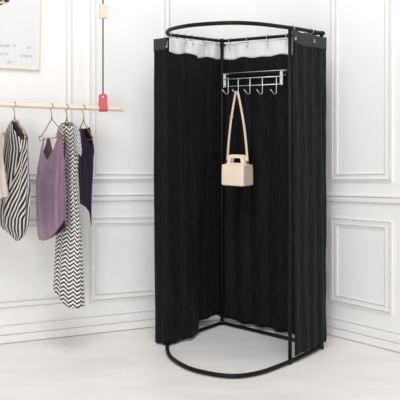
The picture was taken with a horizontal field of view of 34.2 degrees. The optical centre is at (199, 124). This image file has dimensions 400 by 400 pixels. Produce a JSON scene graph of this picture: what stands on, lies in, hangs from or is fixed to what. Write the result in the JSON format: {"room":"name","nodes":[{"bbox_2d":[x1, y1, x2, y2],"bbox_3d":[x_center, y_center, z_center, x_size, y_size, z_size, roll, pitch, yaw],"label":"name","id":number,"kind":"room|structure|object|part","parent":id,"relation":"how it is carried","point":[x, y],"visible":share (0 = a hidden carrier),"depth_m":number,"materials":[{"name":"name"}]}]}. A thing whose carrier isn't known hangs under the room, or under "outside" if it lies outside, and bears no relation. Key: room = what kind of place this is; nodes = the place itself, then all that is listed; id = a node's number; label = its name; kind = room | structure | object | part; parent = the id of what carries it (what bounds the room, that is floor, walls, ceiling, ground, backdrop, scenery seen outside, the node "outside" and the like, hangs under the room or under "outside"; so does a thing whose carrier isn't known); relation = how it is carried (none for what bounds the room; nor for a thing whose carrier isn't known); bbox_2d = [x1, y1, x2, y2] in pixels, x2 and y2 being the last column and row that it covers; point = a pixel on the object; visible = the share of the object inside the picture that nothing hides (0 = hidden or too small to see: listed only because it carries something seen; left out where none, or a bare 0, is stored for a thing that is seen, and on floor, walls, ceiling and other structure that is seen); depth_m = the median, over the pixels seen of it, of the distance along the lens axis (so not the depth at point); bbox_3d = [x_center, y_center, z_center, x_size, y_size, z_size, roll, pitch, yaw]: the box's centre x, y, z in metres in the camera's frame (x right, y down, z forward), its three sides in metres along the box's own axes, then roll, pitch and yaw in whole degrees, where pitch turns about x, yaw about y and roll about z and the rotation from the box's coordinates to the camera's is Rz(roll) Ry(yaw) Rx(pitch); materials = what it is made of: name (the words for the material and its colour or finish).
{"room":"clothing store","nodes":[
{"label":"clothing store","id":0,"kind":"room"},
{"bbox_2d":[53,122,84,308],"bbox_3d":[-0.804,0.542,4.009,0.137,1.122,0.312,0,0,-38],"label":"dress","id":1,"kind":"object","parent":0,"point":[68,285],"visible":0.8,"depth_m":3.94,"materials":[{"name":"multicoloured fabric"}]},
{"bbox_2d":[0,0,253,324],"bbox_3d":[-1.586,-0.100,4.114,4.193,3.000,0.120,0,0,-20],"label":"wall","id":2,"kind":"structure","parent":0,"point":[125,139],"depth_m":4.41,"materials":[{"name":"white paint"}]},
{"bbox_2d":[0,0,40,69],"bbox_3d":[-1.329,-0.794,4.135,0.638,0.873,0.018,0,0,-20],"label":"framed poster","id":3,"kind":"object","parent":2,"relation":"attached to","point":[20,20],"visible":1,"depth_m":4.20,"materials":[{"name":"white paper"}]},
{"bbox_2d":[0,219,63,308],"bbox_3d":[-1.414,0.884,4.106,1.212,0.599,0.014,0,0,-20],"label":"trim","id":4,"kind":"structure","parent":2,"relation":"attached to","point":[9,304],"depth_m":4.22,"materials":[{"name":"paint"}]},
{"bbox_2d":[29,0,72,180],"bbox_3d":[-1.414,-0.489,4.106,1.212,1.723,0.014,0,0,-20],"label":"trim","id":5,"kind":"structure","parent":2,"relation":"attached to","point":[68,3],"depth_m":4.31,"materials":[{"name":"paint"}]},
{"bbox_2d":[0,102,123,111],"bbox_3d":[-1.239,-0.123,3.852,1.601,0.077,0.029,0,0,-20],"label":"clothes rod","id":6,"kind":"object","parent":2,"relation":"attached to","point":[2,104],"visible":1,"depth_m":3.97,"materials":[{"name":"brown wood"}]},
{"bbox_2d":[3,102,25,138],"bbox_3d":[-1.112,-0.027,3.899,0.009,0.223,0.304,0,0,-41],"label":"clothes hanger","id":7,"kind":"object","parent":6,"relation":"hanging from","point":[14,102],"visible":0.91,"depth_m":3.88,"materials":[{"name":"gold metal"}]},
{"bbox_2d":[0,119,30,240],"bbox_3d":[-1.114,0.327,3.898,0.338,0.721,0.116,0,0,44],"label":"dress","id":8,"kind":"object","parent":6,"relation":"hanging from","point":[15,208],"visible":0.92,"depth_m":3.81,"materials":[{"name":"multicoloured fabric"}]},
{"bbox_2d":[39,103,65,140],"bbox_3d":[-0.907,-0.016,3.975,0.009,0.232,0.332,0,0,-41],"label":"clothes hanger","id":9,"kind":"object","parent":6,"relation":"hanging from","point":[51,103],"visible":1,"depth_m":3.97,"materials":[{"name":"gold metal"}]},
{"bbox_2d":[36,132,66,240],"bbox_3d":[-0.908,0.377,3.974,0.322,0.682,0.114,0,0,44],"label":"tank","id":10,"kind":"object","parent":9,"relation":"hanging from","point":[51,178],"visible":1,"depth_m":3.90,"materials":[{"name":"purple fabric"}]},
{"bbox_2d":[56,104,70,136],"bbox_3d":[-0.821,-0.021,4.007,0.009,0.217,0.267,0,0,-41],"label":"clothes hanger","id":11,"kind":"object","parent":6,"relation":"hanging from","point":[66,104],"visible":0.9,"depth_m":4.00,"materials":[{"name":"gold metal"}]},
{"bbox_2d":[79,105,92,139],"bbox_3d":[-0.724,-0.017,4.043,0.009,0.219,0.220,0,0,-41],"label":"clothes hanger","id":12,"kind":"object","parent":6,"relation":"hanging from","point":[84,105],"visible":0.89,"depth_m":4.03,"materials":[{"name":"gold metal"}]},
{"bbox_2d":[78,127,93,224],"bbox_3d":[-0.711,0.321,4.053,0.174,0.616,0.062,0,0,37],"label":"velvet top","id":13,"kind":"object","parent":12,"relation":"hanging from","point":[85,163],"visible":0.95,"depth_m":4.02,"materials":[{"name":"purple fabric"}]},
{"bbox_2d":[98,0,107,111],"bbox_3d":[-0.610,-0.817,4.085,0.053,1.467,0.040,0,0,-20],"label":"strap","id":14,"kind":"object","parent":6,"relation":"attached to","point":[103,104],"visible":1,"depth_m":4.08,"materials":[{"name":"red leather"}]},
{"bbox_3d":[-0.610,-0.870,4.085,0.008,1.361,0.008,0,0,0],"label":"cord","id":15,"kind":"part","parent":14,"relation":"part of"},
{"bbox_3d":[-1.260,-0.027,3.844,0.221,0.233,0.251,0,0,0],"label":"clothes hanger","id":16,"kind":"object","parent":6,"relation":"hanging from","visible":0},
{"bbox_2d":[0,129,8,197],"bbox_3d":[-1.243,0.207,3.857,0.177,0.450,0.334,0,0,-39],"label":"blouse","id":17,"kind":"object","parent":16,"relation":"hanging from","point":[4,192],"visible":1,"depth_m":3.76,"materials":[{"name":"fabric"}]},
{"bbox_2d":[30,194,153,202],"bbox_3d":[-1.562,0.467,4.049,4.193,0.168,0.018,0,0,-20],"label":"trim","id":18,"kind":"structure","parent":2,"relation":"attached to","point":[95,197],"depth_m":4.42,"materials":[{"name":"paint"}]},
{"bbox_2d":[0,309,225,343],"bbox_3d":[-1.562,1.338,4.048,4.193,0.114,0.020,0,0,-20],"label":"baseboard","id":19,"kind":"structure","parent":2,"relation":"attached to","point":[26,331],"depth_m":4.32,"materials":[{"name":"paint"}]},
{"bbox_2d":[89,216,154,301],"bbox_3d":[-0.475,0.906,4.455,0.570,0.570,0.014,0,0,-20],"label":"trim","id":20,"kind":"structure","parent":2,"relation":"attached to","point":[94,296],"depth_m":4.39,"materials":[{"name":"paint"}]},
{"bbox_2d":[89,0,170,180],"bbox_3d":[-0.475,-0.480,4.455,0.570,1.740,0.014,0,0,-20],"label":"trim","id":21,"kind":"structure","parent":2,"relation":"attached to","point":[92,3],"depth_m":4.37,"materials":[{"name":"paint"}]},
{"bbox_2d":[0,318,399,399],"bbox_3d":[0.000,1.450,2.200,8.400,0.100,6.800,0,0,0],"label":"floor","id":22,"kind":"structure","parent":0,"point":[129,364],"depth_m":3.72,"materials":[{"name":"white"}]},
{"bbox_2d":[165,21,324,377],"bbox_3d":[0.201,0.398,4.026,0.807,2.004,0.857,0,0,42],"label":"frame","id":23,"kind":"object","parent":22,"relation":"on","point":[289,337],"visible":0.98,"depth_m":3.80,"materials":[{"name":"black metal"}]},
{"bbox_2d":[153,32,219,344],"bbox_3d":[-0.040,0.392,4.337,0.602,1.995,0.180,0,0,-37],"label":"curtain","id":24,"kind":"object","parent":23,"relation":"hanging from","point":[186,72],"visible":1,"depth_m":4.24,"materials":[{"name":"black fabric"}]},
{"bbox_3d":[-0.021,-0.583,4.364,0.022,0.031,0.519,0,0,42],"label":"rail","id":25,"kind":"part","parent":23,"relation":"part of","materials":[{"name":"black metal"}]},
{"bbox_3d":[-0.021,1.385,4.364,0.022,0.022,0.519,0,0,42],"label":"rail","id":26,"kind":"part","parent":23,"relation":"part of","materials":[{"name":"black metal"}]},
{"bbox_3d":[0.154,0.406,4.556,0.023,1.984,0.023,0,0,0],"label":"post","id":27,"kind":"part","parent":23,"relation":"part of","materials":[{"name":"black metal"}]},
{"bbox_2d":[222,69,286,94],"bbox_3d":[0.354,-0.278,4.350,0.520,0.162,0.110,0,0,39],"label":"hook rack","id":28,"kind":"object","parent":23,"relation":"hanging from","point":[281,71],"visible":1,"depth_m":4.34,"materials":[{"name":"white metal"}]},
{"bbox_2d":[221,91,252,185],"bbox_3d":[0.253,0.085,4.345,0.182,0.632,0.143,0,0,37],"label":"handbag","id":29,"kind":"object","parent":28,"relation":"hanging from","point":[233,174],"visible":1,"depth_m":4.31,"materials":[{"name":"beige leather"}]},
{"bbox_3d":[0.239,0.234,4.327,0.141,0.072,0.010,0,0,37],"label":"handle","id":30,"kind":"part","parent":29,"relation":"part of","materials":[{"name":"beige leather"}]},
{"bbox_3d":[0.259,0.234,4.353,0.141,0.072,0.010,0,0,37],"label":"handle","id":31,"kind":"part","parent":29,"relation":"part of","materials":[{"name":"beige leather"}]},
{"bbox_3d":[0.348,-0.267,4.375,0.459,0.006,0.006,0,0,39],"label":"rail","id":32,"kind":"part","parent":28,"relation":"part of","materials":[{"name":"metal"}]},
{"bbox_3d":[0.348,-0.318,4.375,0.459,0.006,0.006,0,0,39],"label":"rail","id":33,"kind":"part","parent":28,"relation":"part of","materials":[{"name":"metal"}]},
{"bbox_2d":[218,33,294,334],"bbox_3d":[0.432,0.387,4.375,0.785,1.984,0.102,0,0,39],"label":"curtain","id":34,"kind":"object","parent":23,"relation":"hanging from","point":[255,215],"visible":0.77,"depth_m":4.41,"materials":[{"name":"black fabric"}]},
{"bbox_3d":[0.457,1.385,4.313,0.777,0.022,0.022,0,0,39],"label":"rail","id":35,"kind":"part","parent":23,"relation":"part of","materials":[{"name":"black metal"}]},
{"bbox_3d":[0.457,-0.582,4.313,0.777,0.034,0.022,0,0,39],"label":"rail","id":36,"kind":"part","parent":23,"relation":"part of","materials":[{"name":"black metal"}]},
{"bbox_3d":[0.527,0.415,3.806,0.023,1.965,0.023,0,0,0],"label":"post","id":37,"kind":"part","parent":23,"relation":"part of","materials":[{"name":"black metal"}]},
{"bbox_2d":[291,25,326,355],"bbox_3d":[0.661,0.382,3.949,0.064,1.948,0.393,0,0,39],"label":"curtain","id":38,"kind":"object","parent":23,"relation":"hanging from","point":[308,51],"visible":1,"depth_m":3.93,"materials":[{"name":"black fabric"}]},
{"bbox_2d":[254,0,399,332],"bbox_3d":[1.611,-0.100,3.737,3.204,3.000,0.120,0,0,43],"label":"wall","id":39,"kind":"structure","parent":0,"point":[360,22],"depth_m":4.20,"materials":[{"name":"white paint"}]},
{"bbox_2d":[330,0,391,180],"bbox_3d":[1.030,-0.488,4.189,0.437,1.724,0.014,0,0,43],"label":"trim","id":40,"kind":"structure","parent":39,"relation":"attached to","point":[387,175],"depth_m":4.18,"materials":[{"name":"paint"}]},
{"bbox_2d":[330,217,391,313],"bbox_3d":[1.030,0.889,4.189,0.437,0.575,0.014,0,0,43],"label":"trim","id":41,"kind":"structure","parent":39,"relation":"attached to","point":[335,222],"depth_m":4.17,"materials":[{"name":"paint"}]},
{"bbox_2d":[326,316,399,351],"bbox_3d":[1.564,1.338,3.686,3.204,0.114,0.020,0,0,43],"label":"baseboard","id":42,"kind":"structure","parent":39,"relation":"attached to","point":[379,337],"depth_m":4.16,"materials":[{"name":"paint"}]},
{"bbox_2d":[326,194,399,204],"bbox_3d":[1.564,0.443,3.687,3.204,0.207,0.018,0,0,43],"label":"trim","id":43,"kind":"structure","parent":39,"relation":"attached to","point":[371,199],"depth_m":4.16,"materials":[{"name":"paint"}]}
]}

